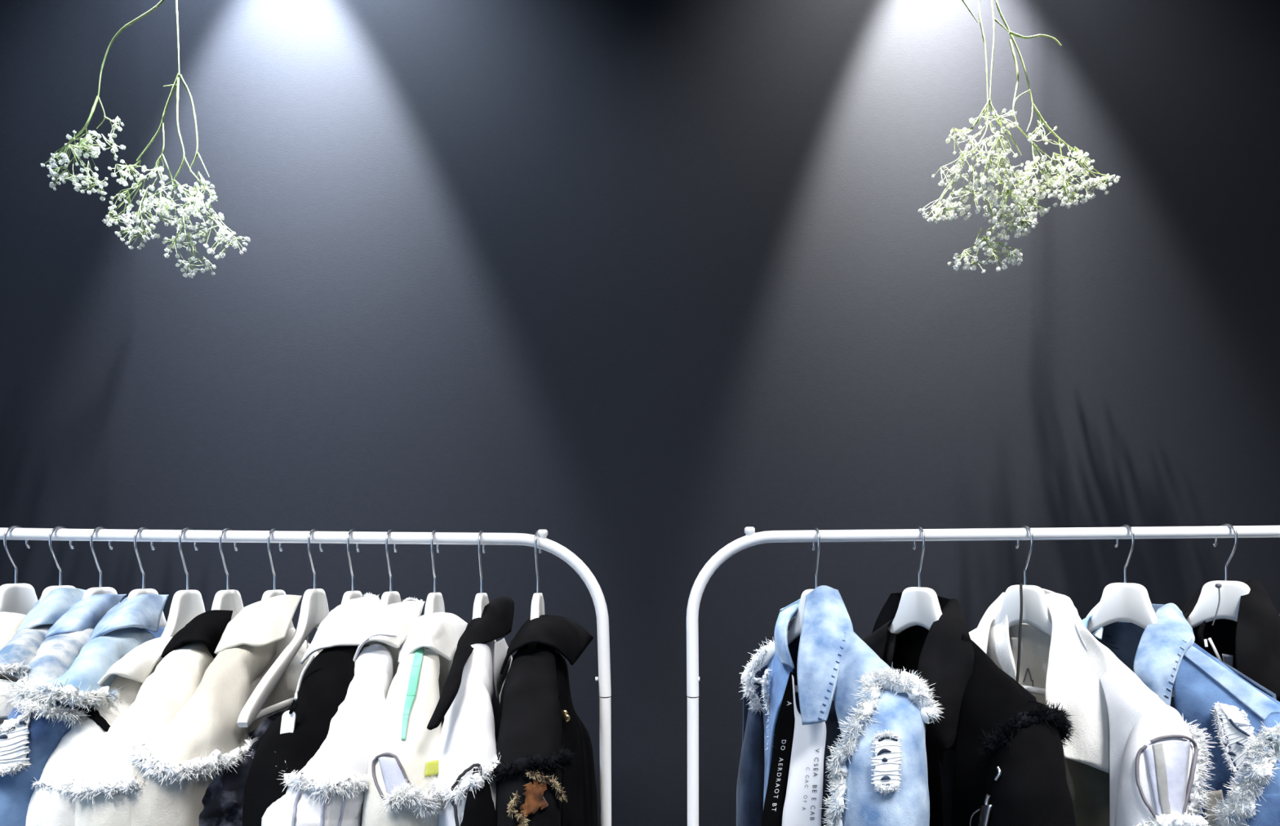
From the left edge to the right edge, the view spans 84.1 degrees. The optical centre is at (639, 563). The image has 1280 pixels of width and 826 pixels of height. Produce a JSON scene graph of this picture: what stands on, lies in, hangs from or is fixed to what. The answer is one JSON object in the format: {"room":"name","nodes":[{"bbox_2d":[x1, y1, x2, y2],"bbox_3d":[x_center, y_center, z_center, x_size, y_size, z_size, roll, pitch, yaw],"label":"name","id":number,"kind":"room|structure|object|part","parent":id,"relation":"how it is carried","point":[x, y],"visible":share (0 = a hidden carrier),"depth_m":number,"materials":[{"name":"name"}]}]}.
{"room":"clothing store","nodes":[
{"label":"clothing store","id":0,"kind":"room"},
{"bbox_2d":[0,0,1279,825],"bbox_3d":[0.000,-0.211,1.620,6.400,3.360,0.100,0,0,0],"label":"wall","id":1,"kind":"structure","parent":0,"point":[642,286],"depth_m":1.57,"materials":[{"name":"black paint"}]},
{"bbox_3d":[0.000,-1.941,-0.890,6.400,0.100,5.120,0,0,0],"label":"ceiling","id":2,"kind":"structure","parent":0,"visible":0},
{"bbox_2d":[40,0,164,200],"bbox_3d":[-1.095,-1.319,1.455,0.320,1.144,0.089,0,0,0],"label":"sprig","id":3,"kind":"object","parent":2,"relation":"hanging from","point":[87,139],"visible":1,"depth_m":1.45,"materials":[{"name":"plant"}]},
{"bbox_3d":[-1.154,-0.895,1.450,0.089,0.125,0.014,0,0,0],"label":"stem","id":4,"kind":"part","parent":3,"relation":"part of","materials":[{"name":"green plant"}]},
{"bbox_3d":[-1.114,-0.926,1.460,0.019,0.059,0.013,0,0,0],"label":"stem","id":5,"kind":"part","parent":3,"relation":"part of","materials":[{"name":"green plant"}]},
{"bbox_3d":[-1.028,-1.090,1.455,0.170,0.265,0.005,0,0,0],"label":"stem","id":6,"kind":"part","parent":3,"relation":"part of","materials":[{"name":"green plant"}]},
{"bbox_2d":[102,0,250,278],"bbox_3d":[-0.954,-1.231,1.440,0.318,1.320,0.091,0,0,0],"label":"sprig","id":7,"kind":"object","parent":2,"relation":"hanging from","point":[162,211],"visible":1,"depth_m":1.44,"materials":[{"name":"plant"}]},
{"bbox_3d":[-0.983,-0.836,1.440,0.035,0.115,0.004,0,0,0],"label":"stem","id":8,"kind":"part","parent":7,"relation":"part of","materials":[{"name":"green plant"}]},
{"bbox_3d":[-0.978,-0.905,1.440,0.089,0.178,0.005,0,0,0],"label":"stem","id":9,"kind":"part","parent":7,"relation":"part of","materials":[{"name":"green plant"}]},
{"bbox_3d":[-0.960,-0.799,1.440,0.023,0.063,0.004,0,0,0],"label":"stem","id":10,"kind":"part","parent":7,"relation":"part of","materials":[{"name":"green plant"}]},
{"bbox_3d":[-0.940,-1.101,1.440,0.010,0.216,0.005,0,0,0],"label":"stem","id":11,"kind":"part","parent":7,"relation":"part of","materials":[{"name":"green plant"}]},
{"bbox_3d":[-0.929,-0.876,1.430,0.022,0.206,0.005,0,0,0],"label":"stem","id":12,"kind":"part","parent":7,"relation":"part of","materials":[{"name":"green plant"}]},
{"bbox_3d":[-0.920,-0.899,1.447,0.034,0.186,0.008,0,0,-21],"label":"stem","id":13,"kind":"part","parent":7,"relation":"part of","materials":[{"name":"green plant"}]},
{"bbox_3d":[-0.893,-0.814,1.450,0.025,0.050,0.004,0,0,0],"label":"stem","id":14,"kind":"part","parent":7,"relation":"part of","materials":[{"name":"green plant"}]},
{"bbox_3d":[-0.886,-0.766,1.440,0.056,0.064,0.004,0,0,0],"label":"stem","id":15,"kind":"part","parent":7,"relation":"part of","materials":[{"name":"white plant"}]},
{"bbox_2d":[918,0,1038,273],"bbox_3d":[0.685,-1.233,1.435,0.272,1.317,0.089,0,0,0],"label":"sprig","id":16,"kind":"object","parent":2,"relation":"hanging from","point":[1002,156],"visible":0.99,"depth_m":1.43,"materials":[{"name":"plant"}]},
{"bbox_3d":[0.670,-1.129,1.445,0.039,0.056,0.004,0,0,0],"label":"stem","id":17,"kind":"part","parent":16,"relation":"part of","materials":[{"name":"green plant"}]},
{"bbox_3d":[0.672,-0.891,1.435,0.061,0.074,0.004,0,0,0],"label":"stem","id":18,"kind":"part","parent":16,"relation":"part of","materials":[{"name":"plant"}]},
{"bbox_3d":[0.680,-0.901,1.435,0.056,0.077,0.004,0,0,0],"label":"stem","id":19,"kind":"part","parent":16,"relation":"part of","materials":[{"name":"green plant"}]},
{"bbox_3d":[0.692,-0.887,1.435,0.026,0.093,0.004,0,0,0],"label":"stem","id":20,"kind":"part","parent":16,"relation":"part of","materials":[{"name":"green plant"}]},
{"bbox_3d":[0.699,-1.065,1.445,0.021,0.252,0.005,0,0,0],"label":"stem","id":21,"kind":"part","parent":16,"relation":"part of","materials":[{"name":"green plant"}]},
{"bbox_3d":[0.716,-0.703,1.435,0.021,0.050,0.004,0,0,0],"label":"stem","id":22,"kind":"part","parent":16,"relation":"part of","materials":[{"name":"plant"}]},
{"bbox_3d":[0.713,-1.077,1.435,0.012,0.277,0.005,0,0,0],"label":"stem","id":23,"kind":"part","parent":16,"relation":"part of","materials":[{"name":"green plant"}]},
{"bbox_3d":[0.726,-0.906,1.435,0.039,0.066,0.004,0,0,0],"label":"stem","id":24,"kind":"part","parent":16,"relation":"part of","materials":[{"name":"green plant"}]},
{"bbox_3d":[0.731,-0.882,1.435,0.040,0.082,0.004,0,0,0],"label":"stem","id":25,"kind":"part","parent":16,"relation":"part of","materials":[{"name":"green plant"}]},
{"bbox_3d":[0.732,-1.088,1.435,0.032,0.029,0.004,0,0,0],"label":"stem","id":26,"kind":"part","parent":16,"relation":"part of","materials":[{"name":"green plant"}]},
{"bbox_3d":[0.758,-0.849,1.435,0.029,0.050,0.004,0,0,0],"label":"stem","id":27,"kind":"part","parent":16,"relation":"part of","materials":[{"name":"green plant"}]},
{"bbox_2d":[995,0,1119,219],"bbox_3d":[0.859,-1.292,1.456,0.268,1.198,0.091,0,0,0],"label":"sprig","id":28,"kind":"object","parent":2,"relation":"hanging from","point":[1062,179],"visible":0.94,"depth_m":1.45,"materials":[{"name":"plant"}]},
{"bbox_3d":[0.772,-0.993,1.465,0.020,0.175,0.005,0,0,0],"label":"stem","id":29,"kind":"part","parent":28,"relation":"part of","materials":[{"name":"green plant"}]},
{"bbox_3d":[0.767,-1.086,1.455,0.080,0.292,0.005,0,0,0],"label":"stem","id":30,"kind":"part","parent":28,"relation":"part of","materials":[{"name":"green plant"}]},
{"bbox_3d":[0.782,-0.945,1.455,0.037,0.053,0.004,0,0,0],"label":"stem","id":31,"kind":"part","parent":28,"relation":"part of","materials":[{"name":"green plant"}]},
{"bbox_3d":[0.800,-0.913,1.455,0.014,0.055,0.004,0,0,0],"label":"stem","id":32,"kind":"part","parent":28,"relation":"part of","materials":[{"name":"green plant"}]},
{"bbox_3d":[0.812,-0.865,1.463,0.070,0.077,0.008,0,0,8],"label":"stem","id":33,"kind":"part","parent":28,"relation":"part of","materials":[{"name":"green plant"}]},
{"bbox_3d":[0.805,-1.069,1.445,0.108,0.030,0.005,0,0,0],"label":"stem","id":34,"kind":"part","parent":28,"relation":"part of","materials":[{"name":"green plant"}]},
{"bbox_3d":[0.814,-0.896,1.455,0.018,0.045,0.004,0,0,0],"label":"stem","id":35,"kind":"part","parent":28,"relation":"part of","materials":[{"name":"green plant"}]},
{"bbox_3d":[0.849,-0.893,1.455,0.090,0.098,0.005,0,0,0],"label":"stem","id":36,"kind":"part","parent":28,"relation":"part of","materials":[{"name":"green plant"}]},
{"bbox_3d":[0.862,-0.853,1.455,0.008,0.038,0.004,0,0,0],"label":"stem","id":37,"kind":"part","parent":28,"relation":"part of","materials":[{"name":"green plant"}]},
{"bbox_3d":[0.000,1.519,-0.940,6.400,0.100,5.020,0,0,0],"label":"floor","id":38,"kind":"structure","parent":0,"visible":0},
{"bbox_2d":[0,527,611,825],"bbox_3d":[-0.798,0.704,1.150,1.517,1.529,0.446,0,0,0],"label":"rack","id":39,"kind":"object","parent":38,"relation":"on","point":[603,678],"visible":0.97,"depth_m":1.14,"materials":[{"name":"white metal"}]},
{"bbox_2d":[0,525,38,614],"bbox_3d":[-1.012,0.074,1.150,0.014,0.270,0.344,0,0,0],"label":"clothes hanger","id":40,"kind":"object","parent":39,"relation":"hanging from","point":[15,597],"visible":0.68,"depth_m":1.15,"materials":[{"name":"white plastic"}]},
{"bbox_2d":[0,611,26,650],"bbox_3d":[-0.996,0.342,1.138,0.150,0.535,0.543,0,0,-15],"label":"jacket","id":41,"kind":"object","parent":40,"relation":"hanging from","point":[10,622],"visible":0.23,"depth_m":1.06,"materials":[{"name":"beige fabric"}]},
{"bbox_3d":[-1.012,0.121,1.150,0.014,0.177,0.344,0,0,0],"label":"shoulder arm","id":42,"kind":"part","parent":40,"relation":"part of","materials":[{"name":"white plastic"}]},
{"bbox_2d":[39,526,75,602],"bbox_3d":[-0.940,0.077,1.150,0.013,0.273,0.344,0,0,1],"label":"clothes hanger","id":43,"kind":"object","parent":39,"relation":"hanging from","point":[48,589],"visible":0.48,"depth_m":1.14,"materials":[{"name":"white plastic"}]},
{"bbox_2d":[0,587,85,724],"bbox_3d":[-0.923,0.324,1.135,0.154,0.570,0.546,0,0,-15],"label":"denim jacket","id":44,"kind":"object","parent":43,"relation":"hanging from","point":[17,653],"visible":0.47,"depth_m":1.00,"materials":[{"name":"blue fabric"}]},
{"bbox_3d":[-0.940,0.125,1.150,0.013,0.177,0.344,0,0,1],"label":"shoulder arm","id":45,"kind":"part","parent":43,"relation":"part of","materials":[{"name":"white plastic"}]},
{"bbox_2d":[82,526,119,604],"bbox_3d":[-0.874,0.078,1.150,0.013,0.275,0.344,0,0,0],"label":"clothes hanger","id":46,"kind":"object","parent":39,"relation":"hanging from","point":[99,590],"visible":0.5,"depth_m":1.14,"materials":[{"name":"white plastic"}]},
{"bbox_2d":[22,593,126,681],"bbox_3d":[-0.866,0.329,1.161,0.131,0.560,0.503,0,0,-11],"label":"denim jacket","id":47,"kind":"object","parent":46,"relation":"hanging from","point":[64,642],"visible":0.12,"depth_m":1.03,"materials":[{"name":"blue fabric"}]},
{"bbox_3d":[-0.874,0.127,1.150,0.013,0.177,0.344,0,0,0],"label":"shoulder arm","id":48,"kind":"part","parent":46,"relation":"part of","materials":[{"name":"white plastic"}]},
{"bbox_2d":[127,527,166,628],"bbox_3d":[-0.805,0.080,1.150,0.013,0.276,0.344,0,0,-1],"label":"clothes hanger","id":49,"kind":"object","parent":39,"relation":"hanging from","point":[134,593],"visible":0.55,"depth_m":1.15,"materials":[{"name":"white wood"}]},
{"bbox_2d":[0,594,168,825],"bbox_3d":[-0.770,0.329,1.139,0.169,0.561,0.546,0,0,4],"label":"denim jacket","id":50,"kind":"object","parent":49,"relation":"hanging from","point":[42,713],"visible":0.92,"depth_m":0.91,"materials":[{"name":"blue fabric"}]},
{"bbox_3d":[-0.805,0.130,1.150,0.013,0.177,0.344,0,0,-1],"label":"shoulder arm","id":51,"kind":"part","parent":49,"relation":"part of","materials":[{"name":"white wood"}]},
{"bbox_2d":[160,528,205,637],"bbox_3d":[-0.734,0.081,1.150,0.013,0.277,0.344,0,0,-1],"label":"clothes hanger","id":52,"kind":"object","parent":39,"relation":"hanging from","point":[186,605],"visible":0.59,"depth_m":1.13,"materials":[{"name":"white plastic"}]},
{"bbox_2d":[25,636,172,825],"bbox_3d":[-0.736,0.360,1.148,0.116,0.498,0.533,0,0,0],"label":"jacket","id":53,"kind":"object","parent":52,"relation":"hanging from","point":[77,748],"visible":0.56,"depth_m":0.92,"materials":[{"name":"fabric"}]},
{"bbox_3d":[-0.734,0.132,1.150,0.013,0.177,0.344,0,0,-1],"label":"shoulder arm","id":54,"kind":"part","parent":52,"relation":"part of","materials":[{"name":"white plastic"}]},
{"bbox_2d":[211,528,243,619],"bbox_3d":[-0.668,0.082,1.150,0.013,0.277,0.344,0,0,-1],"label":"clothes hanger","id":55,"kind":"object","parent":39,"relation":"hanging from","point":[228,599],"visible":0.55,"depth_m":1.14,"materials":[{"name":"white plastic"}]},
{"bbox_2d":[51,609,232,825],"bbox_3d":[-0.676,0.341,1.140,0.150,0.536,0.547,0,0,0],"label":"jacket","id":56,"kind":"object","parent":55,"relation":"hanging from","point":[103,789],"visible":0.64,"depth_m":0.93,"materials":[{"name":"fabric"}]},
{"bbox_3d":[-0.668,0.132,1.150,0.013,0.177,0.344,0,0,-1],"label":"shoulder arm","id":57,"kind":"part","parent":55,"relation":"part of","materials":[{"name":"white plastic"}]},
{"bbox_2d":[261,528,295,630],"bbox_3d":[-0.593,0.082,1.150,0.013,0.276,0.344,0,0,0],"label":"clothes hanger","id":58,"kind":"object","parent":39,"relation":"hanging from","point":[268,593],"visible":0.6,"depth_m":1.14,"materials":[{"name":"white plastic"}]},
{"bbox_2d":[119,594,323,825],"bbox_3d":[-0.574,0.329,1.137,0.153,0.559,0.549,0,0,6],"label":"jacket","id":59,"kind":"object","parent":58,"relation":"hanging from","point":[176,769],"visible":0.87,"depth_m":0.94,"materials":[{"name":"fabric"}]},
{"bbox_3d":[-0.593,0.132,1.150,0.013,0.177,0.344,0,0,0],"label":"shoulder arm","id":60,"kind":"part","parent":58,"relation":"part of","materials":[{"name":"white plastic"}]},
{"bbox_2d":[236,528,328,727],"bbox_3d":[-0.527,0.081,1.150,0.013,0.274,0.422,0,0,0],"label":"clothes hanger","id":61,"kind":"object","parent":39,"relation":"hanging from","point":[314,609],"visible":0.7,"depth_m":1.06,"materials":[{"name":"white plastic"}]},
{"bbox_2d":[198,708,287,825],"bbox_3d":[-0.536,0.378,0.990,0.123,0.343,0.173,0,0,0],"label":"trousers","id":62,"kind":"object","parent":61,"relation":"hanging from","point":[222,801],"visible":0.23,"depth_m":0.93,"materials":[{"name":"fabric"}]},
{"bbox_3d":[-0.527,0.130,1.150,0.013,0.177,0.422,0,0,0],"label":"shoulder arm","id":63,"kind":"part","parent":61,"relation":"part of","materials":[{"name":"white plastic"}]},
{"bbox_3d":[-0.800,0.078,1.150,1.507,0.277,0.020,0,0,0],"label":"rail","id":64,"kind":"part","parent":39,"relation":"part of","materials":[{"name":"white metal"}]},
{"bbox_2d":[341,528,362,604],"bbox_3d":[-0.466,0.083,1.150,0.013,0.277,0.344,0,0,0],"label":"clothes hanger","id":65,"kind":"object","parent":39,"relation":"hanging from","point":[348,595],"visible":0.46,"depth_m":1.14,"materials":[{"name":"white plastic"}]},
{"bbox_2d":[242,591,384,825],"bbox_3d":[-0.446,0.328,1.150,0.146,0.562,0.528,0,0,0],"label":"jacket","id":66,"kind":"object","parent":65,"relation":"hanging from","point":[324,682],"visible":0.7,"depth_m":0.95,"materials":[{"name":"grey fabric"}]},
{"bbox_2d":[280,699,297,733],"bbox_3d":[-0.457,0.203,0.923,0.021,0.048,0.012,0,0,0],"label":"tag","id":67,"kind":"object","parent":66,"relation":"hanging from","point":[288,717],"visible":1,"depth_m":0.92,"materials":[{"name":"white paper"}]},
{"bbox_3d":[-0.458,0.209,0.922,0.019,0.036,0.002,0,0,0],"label":"tag plate","id":68,"kind":"part","parent":67,"relation":"part of","materials":[{"name":"white paper"}]},
{"bbox_3d":[-0.466,0.133,1.150,0.013,0.177,0.344,0,0,0],"label":"shoulder arm","id":69,"kind":"part","parent":65,"relation":"part of","materials":[{"name":"white plastic"}]},
{"bbox_2d":[378,529,401,611],"bbox_3d":[-0.404,0.084,1.150,0.013,0.277,0.344,0,0,1],"label":"clothes hanger","id":70,"kind":"object","parent":39,"relation":"hanging from","point":[391,597],"visible":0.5,"depth_m":1.14,"materials":[{"name":"white plastic"}]},
{"bbox_2d":[261,596,424,825],"bbox_3d":[-0.411,0.333,1.138,0.172,0.551,0.545,0,0,0],"label":"jacket","id":71,"kind":"object","parent":70,"relation":"hanging from","point":[330,790],"visible":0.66,"depth_m":0.93,"materials":[{"name":"fabric"}]},
{"bbox_3d":[-0.404,0.134,1.150,0.013,0.177,0.344,0,0,1],"label":"shoulder arm","id":72,"kind":"part","parent":70,"relation":"part of","materials":[{"name":"white plastic"}]},
{"bbox_2d":[420,529,444,648],"bbox_3d":[-0.333,0.085,1.150,0.013,0.278,0.344,0,0,0],"label":"clothes hanger","id":73,"kind":"object","parent":39,"relation":"hanging from","point":[434,602],"visible":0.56,"depth_m":1.14,"materials":[{"name":"white plastic"}]},
{"bbox_2d":[361,612,467,825],"bbox_3d":[-0.305,0.344,1.139,0.128,0.531,0.551,0,0,0],"label":"jacket","id":74,"kind":"object","parent":73,"relation":"hanging from","point":[404,753],"visible":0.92,"depth_m":0.94,"materials":[{"name":"beige fabric"}]},
{"bbox_3d":[-0.333,0.136,1.150,0.013,0.177,0.344,0,0,0],"label":"shoulder arm","id":75,"kind":"part","parent":73,"relation":"part of","materials":[{"name":"white plastic"}]},
{"bbox_2d":[472,530,488,619],"bbox_3d":[-0.257,0.086,1.150,0.013,0.278,0.344,0,0,-1],"label":"clothes hanger","id":76,"kind":"object","parent":39,"relation":"hanging from","point":[481,600],"visible":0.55,"depth_m":1.13,"materials":[{"name":"white plastic"}]},
{"bbox_2d":[426,595,514,825],"bbox_3d":[-0.234,0.332,1.143,0.133,0.555,0.541,0,0,0],"label":"jacket","id":77,"kind":"object","parent":76,"relation":"hanging from","point":[468,703],"visible":0.8,"depth_m":0.94,"materials":[{"name":"fabric"}]},
{"bbox_3d":[-0.257,0.137,1.150,0.013,0.177,0.344,0,0,-1],"label":"shoulder arm","id":78,"kind":"part","parent":76,"relation":"part of","materials":[{"name":"white plastic"}]},
{"bbox_2d":[527,530,544,648],"bbox_3d":[-0.166,0.086,1.150,0.013,0.278,0.344,0,0,0],"label":"clothes hanger","id":79,"kind":"object","parent":39,"relation":"hanging from","point":[537,608],"visible":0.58,"depth_m":1.13,"materials":[{"name":"white plastic"}]},
{"bbox_3d":[-0.166,0.137,1.150,0.013,0.177,0.344,0,0,0],"label":"shoulder arm","id":80,"kind":"part","parent":79,"relation":"part of","materials":[{"name":"white wood"}]},
{"bbox_2d":[488,614,598,825],"bbox_3d":[-0.143,0.346,1.143,0.144,0.526,0.535,0,0,4],"label":"jacket","id":81,"kind":"object","parent":79,"relation":"hanging from","point":[544,775],"visible":0.88,"depth_m":0.98,"materials":[{"name":"fabric"}]},
{"bbox_3d":[-0.109,0.353,1.141,0.051,0.431,0.187,0,0,8],"label":"panel","id":82,"kind":"part","parent":81,"relation":"part of","materials":[{"name":"black fabric"}]},
{"bbox_3d":[-0.054,0.828,1.150,0.024,1.222,0.019,0,0,0],"label":"post","id":83,"kind":"part","parent":39,"relation":"part of","materials":[{"name":"white metal"}]},
{"bbox_2d":[686,525,1279,825],"bbox_3d":[0.852,0.701,1.150,1.555,1.534,0.446,0,0,0],"label":"rack","id":84,"kind":"object","parent":38,"relation":"on","point":[751,539],"visible":1,"depth_m":1.14,"materials":[{"name":"white metal"}]},
{"bbox_3d":[0.086,0.828,1.150,0.020,1.222,0.019,0,0,0],"label":"post","id":85,"kind":"part","parent":84,"relation":"part of","materials":[{"name":"white metal"}]},
{"bbox_2d":[740,528,833,700],"bbox_3d":[0.287,0.081,1.151,0.026,0.276,0.377,0,0,-28],"label":"clothes hanger","id":86,"kind":"object","parent":84,"relation":"hanging from","point":[794,632],"visible":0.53,"depth_m":1.18,"materials":[{"name":"white plastic"}]},
{"bbox_3d":[0.286,0.131,1.150,0.013,0.177,0.377,0,0,-30],"label":"shoulder arm","id":87,"kind":"part","parent":86,"relation":"part of","materials":[{"name":"white wood"}]},
{"bbox_2d":[736,585,945,825],"bbox_3d":[0.277,0.322,1.131,0.175,0.574,0.500,0,0,-15],"label":"denim jacket","id":88,"kind":"object","parent":86,"relation":"hanging from","point":[857,757],"visible":1,"depth_m":1.06,"materials":[{"name":"blue fabric"}]},
{"bbox_3d":[0.229,0.360,1.214,0.028,0.419,0.115,0,0,-10],"label":"panel","id":89,"kind":"part","parent":88,"relation":"part of","materials":[{"name":"fabric"}]},
{"bbox_3d":[0.292,0.357,1.152,0.217,0.504,0.356,0,0,0],"label":"panel","id":90,"kind":"part","parent":88,"relation":"part of","materials":[{"name":"fabric"}]},
{"bbox_3d":[0.337,0.330,1.036,0.061,0.478,0.166,0,0,-29],"label":"panel","id":91,"kind":"part","parent":88,"relation":"part of","materials":[{"name":"fabric"}]},
{"bbox_2d":[888,526,942,634],"bbox_3d":[0.454,0.078,1.151,0.025,0.275,0.377,0,0,-28],"label":"clothes hanger","id":92,"kind":"object","parent":84,"relation":"hanging from","point":[917,606],"visible":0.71,"depth_m":1.15,"materials":[{"name":"white plastic"}]},
{"bbox_3d":[0.453,0.127,1.150,0.013,0.177,0.377,0,0,-30],"label":"shoulder arm","id":93,"kind":"part","parent":92,"relation":"part of","materials":[{"name":"white plastic"}]},
{"bbox_2d":[862,591,1078,825],"bbox_3d":[0.459,0.328,1.147,0.151,0.561,0.530,0,0,-21],"label":"jacket","id":94,"kind":"object","parent":92,"relation":"hanging from","point":[995,757],"visible":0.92,"depth_m":1.02,"materials":[{"name":"fabric"}]},
{"bbox_3d":[0.380,0.341,1.252,0.059,0.496,0.151,0,0,-30],"label":"panel","id":95,"kind":"part","parent":94,"relation":"part of","materials":[{"name":"black fabric"}]},
{"bbox_3d":[0.459,0.355,1.153,0.216,0.507,0.356,0,0,0],"label":"panel","id":96,"kind":"part","parent":94,"relation":"part of","materials":[{"name":"black fabric"}]},
{"bbox_3d":[0.470,0.348,0.971,0.011,0.061,0.080,0,0,18],"label":"zip pull","id":97,"kind":"part","parent":94,"relation":"part of","materials":[{"name":"silver metal"}]},
{"bbox_3d":[0.515,0.338,1.016,0.062,0.463,0.161,0,0,-30],"label":"panel","id":98,"kind":"part","parent":94,"relation":"part of","materials":[{"name":"black fabric"}]},
{"bbox_3d":[0.851,0.075,1.150,1.553,0.282,0.020,0,0,0],"label":"rail","id":99,"kind":"part","parent":84,"relation":"part of","materials":[{"name":"white metal"}]},
{"bbox_2d":[990,525,1052,695],"bbox_3d":[0.625,0.076,1.151,0.024,0.273,0.377,0,0,-29],"label":"clothes hanger","id":100,"kind":"object","parent":84,"relation":"hanging from","point":[1036,613],"visible":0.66,"depth_m":1.14,"materials":[{"name":"white plastic"}]},
{"bbox_3d":[0.624,0.124,1.150,0.013,0.177,0.377,0,0,-30],"label":"shoulder arm","id":101,"kind":"part","parent":100,"relation":"part of","materials":[{"name":"white plastic"}]},
{"bbox_2d":[968,583,1214,825],"bbox_3d":[0.632,0.321,1.138,0.168,0.577,0.545,0,0,-18],"label":"jacket","id":102,"kind":"object","parent":100,"relation":"hanging from","point":[1134,760],"visible":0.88,"depth_m":1.02,"materials":[{"name":"beige fabric"}]},
{"bbox_3d":[0.551,0.339,1.252,0.059,0.500,0.151,0,0,-30],"label":"panel","id":103,"kind":"part","parent":102,"relation":"part of","materials":[{"name":"white fabric"}]},
{"bbox_3d":[0.602,0.115,1.123,0.020,0.166,0.008,0,0,-39],"label":"black cord","id":104,"kind":"part","parent":102,"relation":"part of","materials":[{"name":"black fabric"}]},
{"bbox_3d":[0.641,0.354,1.160,0.047,0.511,0.406,0,0,-30],"label":"panel","id":105,"kind":"part","parent":102,"relation":"part of","materials":[{"name":"beige fabric"}]},
{"bbox_3d":[0.689,0.328,1.011,0.061,0.482,0.158,0,0,-30],"label":"panel","id":106,"kind":"part","parent":102,"relation":"part of","materials":[{"name":"white fabric"}]},
{"bbox_2d":[1087,524,1252,697],"bbox_3d":[0.787,0.073,1.151,0.026,0.271,0.377,0,0,-28],"label":"clothes hanger","id":107,"kind":"object","parent":84,"relation":"hanging from","point":[1131,602],"visible":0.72,"depth_m":1.15,"materials":[{"name":"white plastic"}]},
{"bbox_3d":[0.786,0.120,1.150,0.013,0.177,0.377,0,0,-30],"label":"shoulder arm","id":108,"kind":"part","parent":107,"relation":"part of","materials":[{"name":"white plastic"}]},
{"bbox_2d":[1081,602,1279,825],"bbox_3d":[0.794,0.332,1.146,0.181,0.554,0.526,0,0,-17],"label":"denim jacket","id":109,"kind":"object","parent":107,"relation":"hanging from","point":[1242,718],"visible":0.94,"depth_m":1.01,"materials":[{"name":"blue fabric"}]},
{"bbox_3d":[0.714,0.338,1.252,0.059,0.503,0.151,0,0,-30],"label":"panel","id":110,"kind":"part","parent":109,"relation":"part of","materials":[{"name":"fabric"}]},
{"bbox_3d":[0.847,0.339,1.020,0.061,0.460,0.141,0,0,-30],"label":"panel","id":111,"kind":"part","parent":109,"relation":"part of","materials":[{"name":"fabric"}]},
{"bbox_2d":[1186,524,1250,628],"bbox_3d":[0.951,0.071,1.151,0.024,0.269,0.377,0,0,-29],"label":"clothes hanger","id":112,"kind":"object","parent":84,"relation":"hanging from","point":[1231,592],"visible":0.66,"depth_m":1.15,"materials":[{"name":"white plastic"}]},
{"bbox_3d":[0.950,0.117,1.150,0.013,0.177,0.377,0,0,-30],"label":"shoulder arm","id":113,"kind":"part","parent":112,"relation":"part of","materials":[{"name":"white plastic"}]},
{"bbox_2d":[1182,579,1279,702],"bbox_3d":[0.939,0.318,1.151,0.168,0.583,0.501,0,0,-14],"label":"jacket","id":114,"kind":"object","parent":112,"relation":"hanging from","point":[1251,644],"visible":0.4,"depth_m":1.08,"materials":[{"name":"fabric"}]},
{"bbox_3d":[0.877,0.336,1.252,0.059,0.507,0.151,0,0,-30],"label":"panel","id":115,"kind":"part","parent":114,"relation":"part of","materials":[{"name":"black fabric"}]},
{"bbox_3d":[0.929,0.131,1.163,0.004,0.013,0.007,0,0,12],"label":"silver cord","id":116,"kind":"part","parent":114,"relation":"part of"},
{"bbox_3d":[0.933,0.143,1.150,0.005,0.043,0.024,0,0,-13],"label":"silver cord","id":117,"kind":"part","parent":114,"relation":"part of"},
{"bbox_3d":[0.918,0.067,1.128,0.021,0.063,0.006,0,0,-26],"label":"thin cord","id":118,"kind":"part","parent":114,"relation":"part of","materials":[{"name":"grey fabric"}]},
{"bbox_3d":[0.968,0.350,1.160,0.046,0.518,0.407,0,0,-30],"label":"panel","id":119,"kind":"part","parent":114,"relation":"part of","materials":[{"name":"black fabric"}]}
]}

